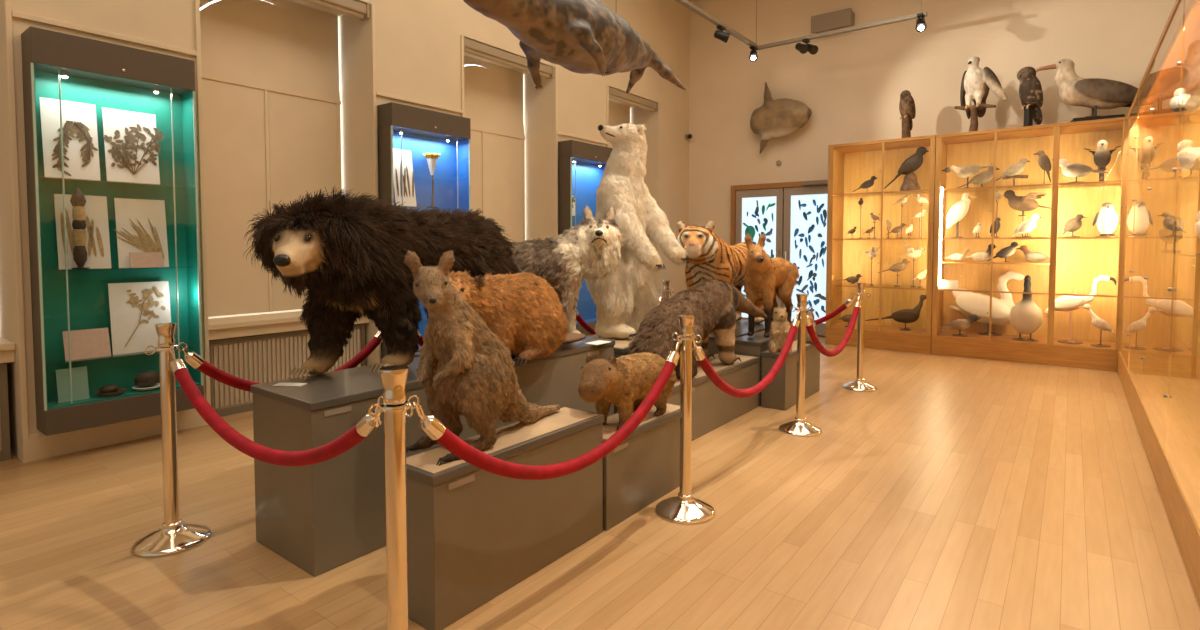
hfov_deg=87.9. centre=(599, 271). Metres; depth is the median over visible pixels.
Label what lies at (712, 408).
plinth
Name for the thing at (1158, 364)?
tall cabinet
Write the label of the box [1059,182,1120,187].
glass shelf
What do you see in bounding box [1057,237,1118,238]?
shelf
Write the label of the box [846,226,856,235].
songbird
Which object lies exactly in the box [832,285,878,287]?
shelf
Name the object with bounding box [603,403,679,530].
plinth
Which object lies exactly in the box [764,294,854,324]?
rope
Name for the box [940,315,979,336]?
lapwing
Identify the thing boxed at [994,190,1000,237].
wren
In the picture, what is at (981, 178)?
tern
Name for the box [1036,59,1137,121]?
albatross
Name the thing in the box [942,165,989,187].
gull
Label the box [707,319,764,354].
plinth
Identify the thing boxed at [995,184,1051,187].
shelf
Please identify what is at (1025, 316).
goose
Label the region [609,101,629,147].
window
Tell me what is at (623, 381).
capybara
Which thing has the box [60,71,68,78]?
lamp
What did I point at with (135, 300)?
plant
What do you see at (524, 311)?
beaver
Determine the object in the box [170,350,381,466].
rope
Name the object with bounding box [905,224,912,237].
songbird
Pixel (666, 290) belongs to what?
post
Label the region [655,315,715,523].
post
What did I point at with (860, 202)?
songbird
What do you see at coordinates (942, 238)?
shelf
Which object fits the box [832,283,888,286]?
glass shelf
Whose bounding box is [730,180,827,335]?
door
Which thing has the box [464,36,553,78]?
cornice
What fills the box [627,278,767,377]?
giant anteater
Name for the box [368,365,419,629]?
post
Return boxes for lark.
[843,274,861,283]
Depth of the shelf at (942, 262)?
7.68 m
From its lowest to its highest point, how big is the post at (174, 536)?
1.001 m
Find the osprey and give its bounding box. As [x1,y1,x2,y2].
[954,56,1007,131]
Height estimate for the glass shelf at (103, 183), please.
0.008 m
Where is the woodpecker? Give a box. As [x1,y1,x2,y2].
[1033,150,1050,183]
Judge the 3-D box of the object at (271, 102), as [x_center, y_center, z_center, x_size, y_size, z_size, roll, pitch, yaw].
[-2.857,-0.664,5.459,0.700,3.560,1.620,2,3,37]
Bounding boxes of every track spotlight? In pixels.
[714,25,729,42]
[749,46,757,61]
[795,38,817,54]
[915,13,926,31]
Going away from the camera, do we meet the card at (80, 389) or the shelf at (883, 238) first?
the card at (80, 389)
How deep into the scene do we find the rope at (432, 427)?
2.28 m
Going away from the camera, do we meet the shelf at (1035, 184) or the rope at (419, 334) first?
the rope at (419, 334)
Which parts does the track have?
long rail, cross rail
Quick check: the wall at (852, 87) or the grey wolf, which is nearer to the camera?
the grey wolf
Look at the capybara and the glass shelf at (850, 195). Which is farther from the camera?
the glass shelf at (850, 195)
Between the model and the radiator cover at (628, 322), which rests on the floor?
the radiator cover at (628, 322)
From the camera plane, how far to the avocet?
7.40 m
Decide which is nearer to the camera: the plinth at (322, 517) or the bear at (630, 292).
the plinth at (322, 517)
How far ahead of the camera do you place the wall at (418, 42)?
6.08 m
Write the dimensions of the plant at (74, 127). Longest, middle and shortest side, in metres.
0.356 x 0.236 x 0.006 m
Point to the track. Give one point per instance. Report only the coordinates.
(686, 3)
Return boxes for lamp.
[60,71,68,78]
[152,87,159,93]
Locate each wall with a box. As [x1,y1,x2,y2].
[0,0,689,461]
[689,0,1175,335]
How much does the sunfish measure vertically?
1.082 m
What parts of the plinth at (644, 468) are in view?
lid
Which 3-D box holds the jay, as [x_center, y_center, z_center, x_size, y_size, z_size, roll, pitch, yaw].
[4.042,-0.080,8.110,0.246,0.539,0.272,-2,3,-32]
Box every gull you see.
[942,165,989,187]
[1013,214,1041,236]
[1059,159,1108,182]
[1179,88,1180,125]
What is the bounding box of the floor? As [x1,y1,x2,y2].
[0,336,1199,629]
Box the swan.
[949,271,1024,335]
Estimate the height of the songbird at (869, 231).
0.157 m
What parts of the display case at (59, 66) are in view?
shelf rod, shelf rod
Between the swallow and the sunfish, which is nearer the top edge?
the sunfish
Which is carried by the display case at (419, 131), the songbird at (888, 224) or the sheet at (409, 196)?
the sheet at (409, 196)
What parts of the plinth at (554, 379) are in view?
lid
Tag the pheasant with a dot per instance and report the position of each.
(905, 316)
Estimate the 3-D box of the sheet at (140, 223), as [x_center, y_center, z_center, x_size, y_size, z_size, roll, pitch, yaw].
[-3.154,-0.266,4.267,0.052,0.468,0.313,2,3,37]
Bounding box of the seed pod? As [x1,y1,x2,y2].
[70,187,89,268]
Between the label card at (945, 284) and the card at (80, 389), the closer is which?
the card at (80, 389)
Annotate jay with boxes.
[898,245,925,286]
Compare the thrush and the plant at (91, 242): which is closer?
the plant at (91, 242)
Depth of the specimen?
6.13 m
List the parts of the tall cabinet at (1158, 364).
glass pane, glass pane, panel, rail, glass pane, glass pane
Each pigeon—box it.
[878,259,909,285]
[995,158,1029,185]
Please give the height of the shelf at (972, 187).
0.018 m
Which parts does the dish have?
dish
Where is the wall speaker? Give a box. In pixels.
[811,8,854,33]
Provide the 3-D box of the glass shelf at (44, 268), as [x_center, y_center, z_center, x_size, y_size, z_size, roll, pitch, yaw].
[-3.215,-0.023,4.170,0.170,0.008,0.810,2,3,37]
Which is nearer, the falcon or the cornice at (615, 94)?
the falcon
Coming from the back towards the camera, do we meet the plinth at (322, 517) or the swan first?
the swan
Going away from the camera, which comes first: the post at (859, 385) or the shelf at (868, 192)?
the post at (859, 385)
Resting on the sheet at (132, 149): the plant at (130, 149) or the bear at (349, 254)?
the plant at (130, 149)
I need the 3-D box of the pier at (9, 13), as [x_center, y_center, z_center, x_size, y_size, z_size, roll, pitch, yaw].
[-3.270,-0.669,4.214,0.025,3.440,1.060,2,3,37]
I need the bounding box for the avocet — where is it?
[988,242,1019,261]
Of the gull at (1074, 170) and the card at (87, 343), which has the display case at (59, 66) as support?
the card at (87, 343)
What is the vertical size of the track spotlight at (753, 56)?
0.218 m
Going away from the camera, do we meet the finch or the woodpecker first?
the woodpecker
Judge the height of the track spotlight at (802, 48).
0.210 m
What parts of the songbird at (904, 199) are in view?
perch rod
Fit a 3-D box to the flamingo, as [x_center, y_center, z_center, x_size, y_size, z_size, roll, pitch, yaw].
[5.449,0.422,7.069,0.640,0.779,0.241,2,3,33]
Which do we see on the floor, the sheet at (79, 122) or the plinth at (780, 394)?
the plinth at (780, 394)
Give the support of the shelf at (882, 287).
attached to the tall cabinet at (850, 165)
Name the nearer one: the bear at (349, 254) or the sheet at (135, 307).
the bear at (349, 254)
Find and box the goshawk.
[884,147,928,190]
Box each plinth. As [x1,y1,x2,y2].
[250,356,477,576]
[406,407,603,629]
[414,337,614,427]
[586,334,633,413]
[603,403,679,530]
[633,354,759,440]
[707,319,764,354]
[734,330,796,405]
[761,340,819,410]
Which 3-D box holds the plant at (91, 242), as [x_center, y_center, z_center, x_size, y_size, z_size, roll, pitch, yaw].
[-3.340,-0.255,4.013,0.001,0.325,0.211,-6,-1,37]
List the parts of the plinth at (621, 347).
lid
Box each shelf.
[39,176,190,188]
[42,266,191,271]
[396,205,464,210]
[577,299,592,302]
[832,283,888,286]
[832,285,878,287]
[833,192,880,195]
[833,238,879,239]
[837,193,892,197]
[882,287,926,289]
[883,238,927,239]
[884,190,928,192]
[887,191,928,194]
[941,261,995,263]
[942,238,990,238]
[943,187,992,190]
[943,188,996,192]
[994,237,1049,238]
[994,262,1049,264]
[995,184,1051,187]
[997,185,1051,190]
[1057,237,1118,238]
[1059,180,1120,184]
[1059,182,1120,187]
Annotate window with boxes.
[0,337,15,362]
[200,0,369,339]
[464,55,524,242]
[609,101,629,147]
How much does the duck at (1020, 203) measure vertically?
0.576 m
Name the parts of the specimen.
stem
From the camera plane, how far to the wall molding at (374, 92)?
5.77 m
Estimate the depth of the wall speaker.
8.80 m
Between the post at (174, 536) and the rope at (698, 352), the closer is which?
the post at (174, 536)
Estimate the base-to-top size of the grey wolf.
0.911 m
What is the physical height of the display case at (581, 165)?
2.460 m
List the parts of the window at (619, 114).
head panel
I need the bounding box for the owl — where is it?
[1017,67,1042,126]
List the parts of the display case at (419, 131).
shelf rod, edge trim, shelf rod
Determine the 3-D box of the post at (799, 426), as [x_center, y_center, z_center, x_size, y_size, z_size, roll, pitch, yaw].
[1.462,0.658,4.523,0.304,1.001,0.304,2,3,37]
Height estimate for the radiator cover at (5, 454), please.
0.610 m
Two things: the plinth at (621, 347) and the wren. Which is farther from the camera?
the wren
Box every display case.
[21,26,203,435]
[377,102,470,358]
[558,140,612,334]
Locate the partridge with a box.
[838,314,851,326]
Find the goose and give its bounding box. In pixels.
[1010,275,1041,341]
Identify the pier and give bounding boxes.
[4,0,210,441]
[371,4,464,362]
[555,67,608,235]
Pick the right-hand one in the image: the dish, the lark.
the lark
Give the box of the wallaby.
[404,250,560,465]
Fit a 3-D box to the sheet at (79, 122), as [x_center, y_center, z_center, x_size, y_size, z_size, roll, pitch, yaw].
[-3.369,-0.839,3.960,0.056,0.500,0.278,2,3,37]
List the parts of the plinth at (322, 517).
lid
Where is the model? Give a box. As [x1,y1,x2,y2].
[463,0,685,92]
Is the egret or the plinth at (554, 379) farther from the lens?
the egret
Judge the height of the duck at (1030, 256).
0.201 m
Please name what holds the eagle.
on the tall cabinet at (1073, 264)
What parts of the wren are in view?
perch rod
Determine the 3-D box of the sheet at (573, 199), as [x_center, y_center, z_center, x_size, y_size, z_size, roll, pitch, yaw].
[-0.375,-0.840,7.885,0.034,0.259,0.194,2,3,37]
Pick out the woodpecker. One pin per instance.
(1044, 162)
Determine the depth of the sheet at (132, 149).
4.21 m
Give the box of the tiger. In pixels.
[676,221,770,333]
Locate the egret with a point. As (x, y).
(957, 212)
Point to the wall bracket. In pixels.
(689, 136)
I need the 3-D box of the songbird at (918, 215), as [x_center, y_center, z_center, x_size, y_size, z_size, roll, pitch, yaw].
[4.171,-0.627,8.139,0.194,0.370,0.063,2,3,37]
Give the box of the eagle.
[1084,140,1120,180]
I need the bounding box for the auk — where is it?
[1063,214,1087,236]
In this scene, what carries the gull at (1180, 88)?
on the tall cabinet at (1158, 364)
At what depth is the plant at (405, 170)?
5.93 m
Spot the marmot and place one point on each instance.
(780, 326)
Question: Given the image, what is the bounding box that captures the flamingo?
[1045,275,1116,343]
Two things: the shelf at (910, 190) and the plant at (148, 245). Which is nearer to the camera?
the plant at (148, 245)
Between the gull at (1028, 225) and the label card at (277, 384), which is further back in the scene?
the gull at (1028, 225)
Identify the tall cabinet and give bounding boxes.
[825,135,935,353]
[931,117,1126,371]
[1117,0,1199,604]
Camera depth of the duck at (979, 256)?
7.60 m
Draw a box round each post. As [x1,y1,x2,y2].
[131,323,211,557]
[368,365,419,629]
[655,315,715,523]
[659,280,673,300]
[779,293,821,436]
[842,282,876,391]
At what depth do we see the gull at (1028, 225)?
7.19 m
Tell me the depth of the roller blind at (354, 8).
5.56 m
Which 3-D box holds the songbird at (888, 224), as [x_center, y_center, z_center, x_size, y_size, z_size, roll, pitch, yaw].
[3.838,-0.573,8.270,0.063,0.250,0.194,0,3,7]
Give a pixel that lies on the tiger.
(709, 255)
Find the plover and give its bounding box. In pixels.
[973,222,980,237]
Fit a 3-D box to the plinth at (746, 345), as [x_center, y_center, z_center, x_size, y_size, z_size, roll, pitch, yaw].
[1.547,0.837,5.710,0.280,0.540,1.060,2,3,37]
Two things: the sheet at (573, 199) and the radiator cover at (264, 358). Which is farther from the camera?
the sheet at (573, 199)
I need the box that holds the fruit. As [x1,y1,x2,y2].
[132,370,159,390]
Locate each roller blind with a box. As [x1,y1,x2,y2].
[303,0,369,20]
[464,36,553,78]
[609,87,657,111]
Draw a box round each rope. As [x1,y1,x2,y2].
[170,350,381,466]
[182,330,382,391]
[413,339,680,479]
[418,332,423,345]
[575,292,662,334]
[692,310,799,397]
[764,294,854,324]
[806,295,860,356]
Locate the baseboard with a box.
[22,404,210,462]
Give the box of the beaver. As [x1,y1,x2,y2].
[448,270,585,365]
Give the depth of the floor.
2.93 m
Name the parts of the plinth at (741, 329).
lid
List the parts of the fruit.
dish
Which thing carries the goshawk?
on the tall cabinet at (850, 165)
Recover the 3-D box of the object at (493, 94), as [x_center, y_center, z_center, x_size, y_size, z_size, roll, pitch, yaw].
[-1.333,-0.751,7.464,0.700,3.560,1.660,2,3,37]
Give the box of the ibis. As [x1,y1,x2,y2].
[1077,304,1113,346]
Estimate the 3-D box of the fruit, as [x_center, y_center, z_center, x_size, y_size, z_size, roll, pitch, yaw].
[-3.126,0.746,4.296,0.176,0.130,0.176,2,3,37]
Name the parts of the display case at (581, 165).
edge trim, shelf rod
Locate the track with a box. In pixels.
[675,0,926,49]
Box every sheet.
[39,97,100,179]
[54,194,110,268]
[102,107,163,183]
[108,281,170,354]
[114,198,168,267]
[393,148,416,206]
[572,196,574,215]
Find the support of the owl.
on the tall cabinet at (1073, 264)
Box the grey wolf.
[507,206,623,333]
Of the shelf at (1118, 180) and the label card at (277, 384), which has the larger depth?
the shelf at (1118, 180)
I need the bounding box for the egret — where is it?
[946,193,974,237]
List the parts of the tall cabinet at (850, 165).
post, panel, panel, post, panel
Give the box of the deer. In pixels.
[744,233,799,337]
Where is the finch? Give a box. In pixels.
[911,269,926,287]
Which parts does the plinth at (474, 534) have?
lid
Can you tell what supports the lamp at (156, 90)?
attached to the display case at (59, 66)
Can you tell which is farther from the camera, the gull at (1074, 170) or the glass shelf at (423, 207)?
the gull at (1074, 170)
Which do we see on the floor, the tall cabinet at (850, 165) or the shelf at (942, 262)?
the tall cabinet at (850, 165)
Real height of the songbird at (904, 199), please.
0.564 m
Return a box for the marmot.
[768,307,792,354]
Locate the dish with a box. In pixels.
[95,384,126,395]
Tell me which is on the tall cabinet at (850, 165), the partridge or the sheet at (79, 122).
the partridge
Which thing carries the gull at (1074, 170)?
on the tall cabinet at (1073, 264)
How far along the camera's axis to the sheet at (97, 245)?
4.05 m
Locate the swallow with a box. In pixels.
[865,247,879,284]
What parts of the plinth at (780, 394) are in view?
lid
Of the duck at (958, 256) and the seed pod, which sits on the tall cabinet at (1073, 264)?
the duck at (958, 256)
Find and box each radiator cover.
[0,363,10,460]
[209,323,365,416]
[626,318,630,325]
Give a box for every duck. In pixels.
[945,248,972,260]
[966,244,998,261]
[1001,190,1050,235]
[1016,245,1049,261]
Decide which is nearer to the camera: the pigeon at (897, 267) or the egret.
the egret
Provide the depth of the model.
4.17 m
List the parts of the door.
pane, frame, pane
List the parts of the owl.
perch post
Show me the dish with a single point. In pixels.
(111, 389)
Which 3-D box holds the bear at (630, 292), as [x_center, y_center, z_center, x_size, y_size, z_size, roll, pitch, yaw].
[0.256,-0.312,4.881,0.743,1.689,0.636,2,3,37]
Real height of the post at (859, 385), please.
1.001 m
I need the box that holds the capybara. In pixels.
[578,352,676,429]
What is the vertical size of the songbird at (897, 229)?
0.205 m
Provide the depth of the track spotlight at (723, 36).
7.89 m
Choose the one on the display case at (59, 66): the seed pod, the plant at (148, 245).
the seed pod
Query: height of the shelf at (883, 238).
0.018 m
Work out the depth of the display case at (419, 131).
6.17 m
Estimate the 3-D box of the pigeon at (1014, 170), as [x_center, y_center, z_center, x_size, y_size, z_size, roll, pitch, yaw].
[4.897,-1.185,7.400,0.374,0.331,0.124,1,3,17]
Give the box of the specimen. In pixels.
[423,153,440,207]
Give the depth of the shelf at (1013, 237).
7.13 m
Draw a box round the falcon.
[899,90,915,137]
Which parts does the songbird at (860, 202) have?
perch rod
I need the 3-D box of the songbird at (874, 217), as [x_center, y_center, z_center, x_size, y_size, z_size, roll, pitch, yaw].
[3.703,-0.627,8.374,0.063,0.350,0.194,-1,3,-23]
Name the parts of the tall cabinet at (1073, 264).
post, panel, shelf rail, shelf rail, post, shelf rail, post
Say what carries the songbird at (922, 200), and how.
on the tall cabinet at (850, 165)
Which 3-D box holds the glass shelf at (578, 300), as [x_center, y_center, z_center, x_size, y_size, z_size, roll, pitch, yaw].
[-0.168,0.381,8.206,0.170,0.008,0.870,2,3,37]
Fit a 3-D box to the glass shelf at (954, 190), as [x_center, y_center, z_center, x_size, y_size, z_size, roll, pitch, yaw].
[4.581,-1.017,7.729,0.577,0.008,0.570,2,3,37]
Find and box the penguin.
[1092,202,1119,236]
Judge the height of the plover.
0.189 m
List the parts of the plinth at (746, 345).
lid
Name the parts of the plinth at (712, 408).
lid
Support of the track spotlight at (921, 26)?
hanging from the track
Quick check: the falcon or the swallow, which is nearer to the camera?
the falcon
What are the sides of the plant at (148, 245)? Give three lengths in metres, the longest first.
0.291 x 0.289 x 0.002 m
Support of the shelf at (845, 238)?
attached to the tall cabinet at (850, 165)
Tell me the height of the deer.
0.912 m
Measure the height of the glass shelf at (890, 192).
0.008 m
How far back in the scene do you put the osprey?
7.43 m
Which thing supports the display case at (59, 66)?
attached to the wall at (418, 42)
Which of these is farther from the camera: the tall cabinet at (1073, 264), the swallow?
the swallow
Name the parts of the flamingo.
leg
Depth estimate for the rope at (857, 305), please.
5.20 m
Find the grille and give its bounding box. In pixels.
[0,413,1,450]
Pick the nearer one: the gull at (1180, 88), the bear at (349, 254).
the bear at (349, 254)
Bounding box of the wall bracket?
[685,134,691,138]
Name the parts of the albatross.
leg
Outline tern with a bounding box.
[958,165,998,187]
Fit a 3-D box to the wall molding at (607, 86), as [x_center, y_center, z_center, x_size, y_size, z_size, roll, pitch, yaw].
[-0.219,-0.845,8.229,0.025,3.440,1.110,2,3,37]
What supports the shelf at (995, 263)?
attached to the tall cabinet at (1073, 264)
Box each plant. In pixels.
[51,121,97,175]
[60,207,103,256]
[103,124,163,174]
[114,218,163,258]
[125,286,165,346]
[396,163,413,196]
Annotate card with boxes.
[56,366,88,402]
[62,328,110,360]
[129,252,163,267]
[273,383,306,386]
[584,340,610,344]
[938,280,957,289]
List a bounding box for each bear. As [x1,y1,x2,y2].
[243,186,520,378]
[585,123,689,338]
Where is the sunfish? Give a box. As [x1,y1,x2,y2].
[750,82,811,153]
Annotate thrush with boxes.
[853,176,877,191]
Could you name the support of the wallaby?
on the plinth at (474, 534)
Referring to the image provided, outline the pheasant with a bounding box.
[865,294,925,330]
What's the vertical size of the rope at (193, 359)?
0.314 m
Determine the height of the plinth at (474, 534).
0.563 m
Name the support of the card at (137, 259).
on the display case at (59, 66)
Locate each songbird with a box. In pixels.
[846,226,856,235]
[858,198,862,237]
[863,227,873,235]
[870,213,880,237]
[886,220,891,237]
[886,223,905,237]
[893,195,909,237]
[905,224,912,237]
[911,210,926,237]
[916,194,928,237]
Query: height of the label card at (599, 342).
0.004 m
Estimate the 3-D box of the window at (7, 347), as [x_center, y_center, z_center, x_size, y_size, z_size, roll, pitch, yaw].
[-4.362,-0.577,3.477,0.700,3.560,1.640,2,3,37]

